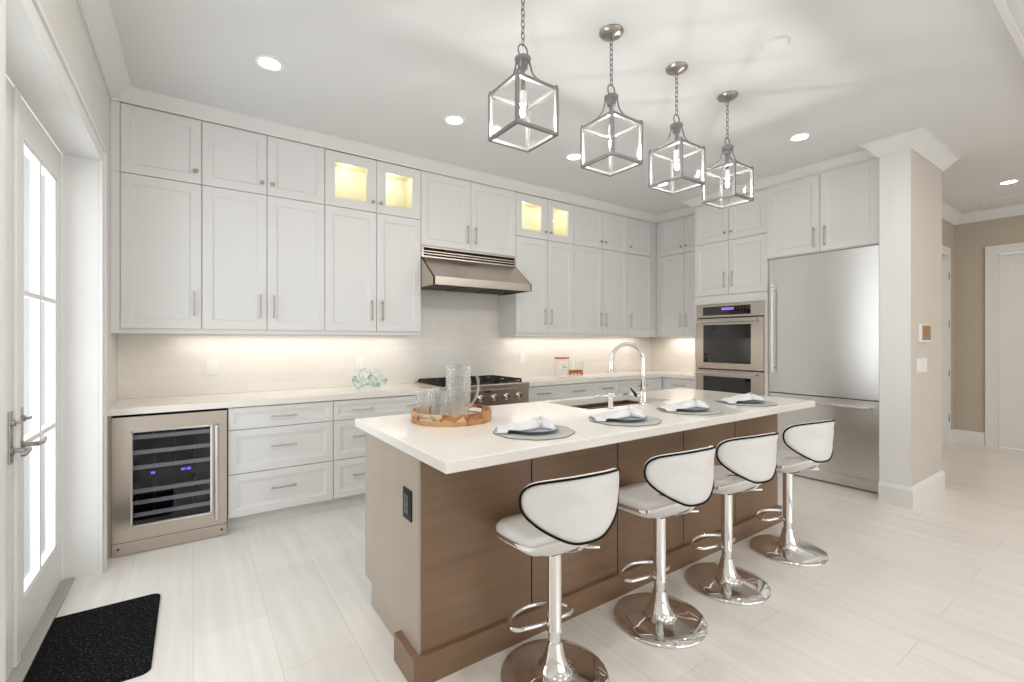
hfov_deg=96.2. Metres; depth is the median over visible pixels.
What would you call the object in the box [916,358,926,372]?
light switch
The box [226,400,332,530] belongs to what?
base cabinet
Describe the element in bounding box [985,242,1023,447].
trim
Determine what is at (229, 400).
countertop
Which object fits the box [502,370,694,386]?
countertop
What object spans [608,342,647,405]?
kitchen faucet
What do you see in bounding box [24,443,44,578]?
glass pane
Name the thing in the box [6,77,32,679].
door
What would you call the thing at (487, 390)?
rangetop
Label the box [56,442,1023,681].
floor
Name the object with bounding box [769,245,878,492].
refrigerator
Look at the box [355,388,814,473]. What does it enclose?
island countertop
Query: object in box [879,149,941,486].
wall partition
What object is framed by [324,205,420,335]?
upper cabinet
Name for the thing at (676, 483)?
bar stool
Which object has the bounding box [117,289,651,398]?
wall tile
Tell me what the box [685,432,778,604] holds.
bar stool
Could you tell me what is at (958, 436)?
baseboard
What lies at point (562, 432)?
placemat
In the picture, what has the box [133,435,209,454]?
shelf
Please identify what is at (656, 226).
wall
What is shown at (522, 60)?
pendant lantern
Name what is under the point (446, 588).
kitchen island
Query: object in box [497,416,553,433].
napkin
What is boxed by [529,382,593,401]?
base cabinet
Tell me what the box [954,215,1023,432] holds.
wall
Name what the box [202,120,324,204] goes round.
upper cabinet
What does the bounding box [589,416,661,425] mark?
placemat
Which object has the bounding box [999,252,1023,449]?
door
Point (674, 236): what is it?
upper cabinet
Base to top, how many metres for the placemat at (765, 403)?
0.004 m
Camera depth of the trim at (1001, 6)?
2.31 m
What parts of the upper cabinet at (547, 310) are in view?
door, door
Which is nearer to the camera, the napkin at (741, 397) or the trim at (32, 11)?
the trim at (32, 11)
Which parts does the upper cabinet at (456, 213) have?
door, door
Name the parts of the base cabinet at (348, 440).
drawer, drawer, handle, drawer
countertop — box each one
[107,383,440,415]
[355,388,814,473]
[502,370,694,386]
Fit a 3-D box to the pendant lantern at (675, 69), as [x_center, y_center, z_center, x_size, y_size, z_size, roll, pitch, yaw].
[0.986,-1.282,2.753,0.231,0.709,0.231,0,0,-35]
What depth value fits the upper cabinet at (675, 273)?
5.88 m
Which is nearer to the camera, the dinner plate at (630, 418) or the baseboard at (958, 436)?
the dinner plate at (630, 418)
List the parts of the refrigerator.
handle, freezer drawer, door, handle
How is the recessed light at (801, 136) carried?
in the ceiling
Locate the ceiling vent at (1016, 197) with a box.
[982,194,1023,204]
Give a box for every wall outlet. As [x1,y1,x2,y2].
[355,356,363,368]
[519,353,524,362]
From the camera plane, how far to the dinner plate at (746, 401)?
3.01 m
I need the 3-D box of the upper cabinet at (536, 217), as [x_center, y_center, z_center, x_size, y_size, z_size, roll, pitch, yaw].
[0.290,-1.337,5.170,0.816,0.460,0.367,0,0,-35]
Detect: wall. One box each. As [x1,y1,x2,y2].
[39,0,116,406]
[652,337,694,372]
[656,226,662,389]
[942,219,953,429]
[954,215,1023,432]
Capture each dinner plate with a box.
[513,425,558,433]
[612,416,646,421]
[677,407,709,410]
[737,400,764,402]
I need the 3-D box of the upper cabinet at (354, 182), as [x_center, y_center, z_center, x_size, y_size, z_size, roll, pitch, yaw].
[-1.263,-1.337,4.093,0.835,0.460,0.367,0,0,-35]
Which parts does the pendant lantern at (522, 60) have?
chain, frame, arm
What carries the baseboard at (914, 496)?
on the floor at (933, 591)
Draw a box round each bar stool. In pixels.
[494,468,619,681]
[613,446,715,648]
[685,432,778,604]
[750,420,834,565]
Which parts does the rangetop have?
knob, knob, knob, knob, knob, knob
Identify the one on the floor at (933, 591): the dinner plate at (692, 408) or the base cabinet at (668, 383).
the base cabinet at (668, 383)
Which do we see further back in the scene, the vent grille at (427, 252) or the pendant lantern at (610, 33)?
the vent grille at (427, 252)
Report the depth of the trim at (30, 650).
2.06 m
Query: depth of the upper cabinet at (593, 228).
5.52 m
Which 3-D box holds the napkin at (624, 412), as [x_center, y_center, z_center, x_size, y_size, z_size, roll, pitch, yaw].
[0.551,0.376,2.402,0.257,0.062,0.171,0,0,-2]
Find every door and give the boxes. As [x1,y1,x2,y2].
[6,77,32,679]
[21,98,61,652]
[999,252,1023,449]
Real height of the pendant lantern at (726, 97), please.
0.709 m
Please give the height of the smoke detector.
0.016 m
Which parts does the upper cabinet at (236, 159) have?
door, door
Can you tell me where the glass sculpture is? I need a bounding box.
[352,369,389,388]
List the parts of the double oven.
handle, handle, door, door, control panel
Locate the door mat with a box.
[23,593,159,681]
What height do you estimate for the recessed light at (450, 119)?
0.006 m
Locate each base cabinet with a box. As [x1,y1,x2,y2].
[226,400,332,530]
[331,393,438,509]
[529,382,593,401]
[594,380,618,395]
[618,377,661,392]
[663,377,694,388]
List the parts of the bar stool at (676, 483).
seat, seat trim, post, backrest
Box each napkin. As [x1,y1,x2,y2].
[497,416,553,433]
[590,407,644,421]
[657,399,708,411]
[718,393,763,403]
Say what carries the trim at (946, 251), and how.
attached to the wall at (947, 228)
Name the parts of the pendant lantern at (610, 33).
arm, frame, chain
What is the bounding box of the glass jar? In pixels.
[554,357,569,376]
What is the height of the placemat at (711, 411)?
0.004 m
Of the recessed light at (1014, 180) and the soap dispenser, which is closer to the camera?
the soap dispenser
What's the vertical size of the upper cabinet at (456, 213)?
0.757 m
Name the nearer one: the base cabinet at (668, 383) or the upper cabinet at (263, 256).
the upper cabinet at (263, 256)
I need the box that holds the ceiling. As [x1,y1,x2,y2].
[110,0,1023,225]
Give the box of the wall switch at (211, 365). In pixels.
[206,360,217,374]
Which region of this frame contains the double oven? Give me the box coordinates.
[695,301,764,395]
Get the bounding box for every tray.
[411,404,491,426]
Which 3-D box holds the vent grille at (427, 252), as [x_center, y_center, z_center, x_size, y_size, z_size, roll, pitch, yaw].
[-0.400,-0.826,4.515,1.062,0.102,0.026,0,0,-35]
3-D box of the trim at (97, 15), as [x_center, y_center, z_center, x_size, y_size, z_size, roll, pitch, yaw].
[2.065,-1.601,1.085,5.512,0.072,8.429,0,0,-35]
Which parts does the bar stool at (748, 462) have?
post, seat, seat trim, backrest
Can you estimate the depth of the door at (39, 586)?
2.18 m
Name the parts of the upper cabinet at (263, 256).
door, handle, handle, door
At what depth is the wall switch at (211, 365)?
3.56 m
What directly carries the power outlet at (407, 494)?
attached to the kitchen island
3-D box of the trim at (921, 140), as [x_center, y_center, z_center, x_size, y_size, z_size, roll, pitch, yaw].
[4.651,-1.579,4.511,3.653,0.116,1.189,0,0,-35]
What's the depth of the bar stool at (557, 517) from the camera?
1.74 m
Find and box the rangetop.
[415,375,528,407]
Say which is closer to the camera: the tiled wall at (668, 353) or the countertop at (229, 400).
the countertop at (229, 400)
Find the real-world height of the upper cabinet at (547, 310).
1.054 m
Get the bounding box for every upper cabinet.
[111,100,201,185]
[111,171,201,333]
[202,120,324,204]
[202,185,324,334]
[324,149,420,219]
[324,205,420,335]
[413,168,515,256]
[499,236,573,336]
[516,192,573,244]
[565,245,627,336]
[567,203,627,252]
[627,254,655,336]
[628,217,655,257]
[657,214,694,257]
[657,251,694,336]
[767,158,878,259]
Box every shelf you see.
[133,428,209,439]
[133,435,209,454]
[133,449,209,469]
[133,473,209,493]
[133,480,209,505]
[133,490,209,517]
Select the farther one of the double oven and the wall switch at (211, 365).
the double oven
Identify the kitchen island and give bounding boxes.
[355,388,814,681]
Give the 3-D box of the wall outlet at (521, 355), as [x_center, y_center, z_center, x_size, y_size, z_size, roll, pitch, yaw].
[0.117,0.193,5.260,0.078,0.118,0.009,0,0,-35]
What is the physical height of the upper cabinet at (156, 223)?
1.054 m
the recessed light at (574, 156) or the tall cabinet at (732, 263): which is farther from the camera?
the tall cabinet at (732, 263)
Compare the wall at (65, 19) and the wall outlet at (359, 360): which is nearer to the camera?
the wall at (65, 19)
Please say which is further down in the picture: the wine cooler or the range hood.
the wine cooler
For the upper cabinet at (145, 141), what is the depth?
3.12 m
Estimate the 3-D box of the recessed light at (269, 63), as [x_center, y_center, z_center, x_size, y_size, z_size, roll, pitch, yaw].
[-1.429,-1.634,2.709,0.156,0.006,0.156,0,0,-35]
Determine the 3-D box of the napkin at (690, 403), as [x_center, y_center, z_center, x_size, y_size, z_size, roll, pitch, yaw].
[1.020,0.377,2.737,0.257,0.060,0.168,0,0,-4]
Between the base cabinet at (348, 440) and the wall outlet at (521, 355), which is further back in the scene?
the wall outlet at (521, 355)
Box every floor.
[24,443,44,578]
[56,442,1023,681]
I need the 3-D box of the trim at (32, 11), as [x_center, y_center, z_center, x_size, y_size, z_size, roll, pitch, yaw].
[-1.869,0.105,1.943,0.025,2.445,1.827,0,0,-35]
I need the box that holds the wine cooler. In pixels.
[107,408,226,558]
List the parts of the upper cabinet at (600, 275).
door, door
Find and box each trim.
[0,0,106,681]
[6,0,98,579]
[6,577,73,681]
[77,0,876,222]
[859,126,1023,224]
[942,245,950,445]
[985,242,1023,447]
[993,0,1023,57]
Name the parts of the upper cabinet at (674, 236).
door, door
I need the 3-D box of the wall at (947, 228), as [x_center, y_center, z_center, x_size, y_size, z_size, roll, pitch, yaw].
[4.673,-0.155,5.324,2.692,2.965,0.120,0,0,-35]
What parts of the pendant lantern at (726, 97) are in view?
arm, frame, chain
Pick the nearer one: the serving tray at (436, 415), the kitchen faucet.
the serving tray at (436, 415)
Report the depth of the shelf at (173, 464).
3.10 m
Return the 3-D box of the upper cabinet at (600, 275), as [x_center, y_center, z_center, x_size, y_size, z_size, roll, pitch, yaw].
[1.003,-0.580,5.662,0.915,1.054,0.372,0,0,-35]
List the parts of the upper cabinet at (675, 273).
door, door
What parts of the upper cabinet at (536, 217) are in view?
door, door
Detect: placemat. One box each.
[493,425,574,439]
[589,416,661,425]
[656,408,722,414]
[715,399,777,405]
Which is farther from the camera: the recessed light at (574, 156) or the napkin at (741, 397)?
the recessed light at (574, 156)
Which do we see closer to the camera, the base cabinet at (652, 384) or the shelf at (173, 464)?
the shelf at (173, 464)
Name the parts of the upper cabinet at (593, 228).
door, door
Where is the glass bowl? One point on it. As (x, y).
(570, 371)
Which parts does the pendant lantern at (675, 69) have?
arm, frame, chain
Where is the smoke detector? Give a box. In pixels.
[764,35,790,51]
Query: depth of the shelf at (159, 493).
3.12 m
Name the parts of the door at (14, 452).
handle plate, handle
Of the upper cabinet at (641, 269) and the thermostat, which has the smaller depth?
the thermostat
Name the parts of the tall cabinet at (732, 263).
door, door, handle, door, door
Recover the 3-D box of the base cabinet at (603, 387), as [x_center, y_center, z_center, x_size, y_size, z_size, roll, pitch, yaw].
[0.934,0.893,5.475,0.405,0.870,0.602,0,0,-35]
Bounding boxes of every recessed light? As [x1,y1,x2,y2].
[255,55,283,71]
[444,115,464,124]
[565,153,579,160]
[789,133,810,141]
[998,179,1019,184]
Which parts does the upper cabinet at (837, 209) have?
door, handle, door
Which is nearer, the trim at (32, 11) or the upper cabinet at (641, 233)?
the trim at (32, 11)
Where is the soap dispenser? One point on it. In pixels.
(610, 396)
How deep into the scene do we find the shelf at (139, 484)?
3.12 m
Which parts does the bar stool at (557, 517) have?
seat, seat trim, post, backrest, lever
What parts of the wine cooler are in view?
kick plate, pane frame, control panel, handle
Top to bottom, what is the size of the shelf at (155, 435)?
0.026 m
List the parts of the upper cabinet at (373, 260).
door, handle, door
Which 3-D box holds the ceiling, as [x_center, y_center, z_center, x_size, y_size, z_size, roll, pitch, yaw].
[3.234,-1.680,2.127,8.942,0.155,9.008,0,0,-35]
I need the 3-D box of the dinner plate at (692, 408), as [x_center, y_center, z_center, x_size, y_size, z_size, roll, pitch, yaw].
[1.058,0.401,2.742,0.231,0.018,0.231,0,0,-35]
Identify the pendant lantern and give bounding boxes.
[488,0,558,152]
[580,24,642,176]
[648,62,704,194]
[701,91,753,208]
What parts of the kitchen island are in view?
panel, panel, panel, door, door, panel, panel, panel, panel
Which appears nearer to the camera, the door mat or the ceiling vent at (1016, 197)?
the door mat
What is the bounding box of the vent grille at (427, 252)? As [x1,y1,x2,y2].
[421,245,515,266]
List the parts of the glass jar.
lid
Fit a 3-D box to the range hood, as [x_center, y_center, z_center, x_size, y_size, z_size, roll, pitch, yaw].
[-0.411,-0.685,4.532,1.062,0.382,0.595,0,0,-35]
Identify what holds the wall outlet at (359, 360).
attached to the wall tile
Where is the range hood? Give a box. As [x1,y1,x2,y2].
[421,245,530,295]
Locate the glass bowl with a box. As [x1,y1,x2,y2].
[568,366,582,377]
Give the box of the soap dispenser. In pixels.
[595,393,628,409]
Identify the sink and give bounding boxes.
[571,400,638,408]
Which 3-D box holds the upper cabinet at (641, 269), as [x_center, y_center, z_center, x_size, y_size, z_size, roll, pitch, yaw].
[1.609,-0.580,6.083,0.562,1.054,0.372,0,0,-35]
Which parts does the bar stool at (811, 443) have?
post, seat, seat trim, backrest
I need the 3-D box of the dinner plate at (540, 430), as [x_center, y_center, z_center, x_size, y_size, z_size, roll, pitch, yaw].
[0.098,0.401,2.095,0.231,0.018,0.231,0,0,-35]
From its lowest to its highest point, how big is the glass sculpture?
0.173 m
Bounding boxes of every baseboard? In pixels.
[878,470,944,509]
[951,429,984,445]
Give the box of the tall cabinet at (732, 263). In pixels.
[695,188,769,395]
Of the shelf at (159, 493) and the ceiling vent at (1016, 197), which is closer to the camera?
the shelf at (159, 493)
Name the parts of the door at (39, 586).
handle plate, handle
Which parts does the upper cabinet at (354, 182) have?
door, door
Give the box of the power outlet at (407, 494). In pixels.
[403,486,411,522]
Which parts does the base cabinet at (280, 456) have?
drawer, drawer, drawer, handle, handle, handle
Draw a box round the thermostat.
[918,324,930,341]
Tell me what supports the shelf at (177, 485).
attached to the wine cooler
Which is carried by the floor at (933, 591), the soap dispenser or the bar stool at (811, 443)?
the bar stool at (811, 443)
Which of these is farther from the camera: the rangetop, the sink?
the rangetop
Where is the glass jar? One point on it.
(555, 358)

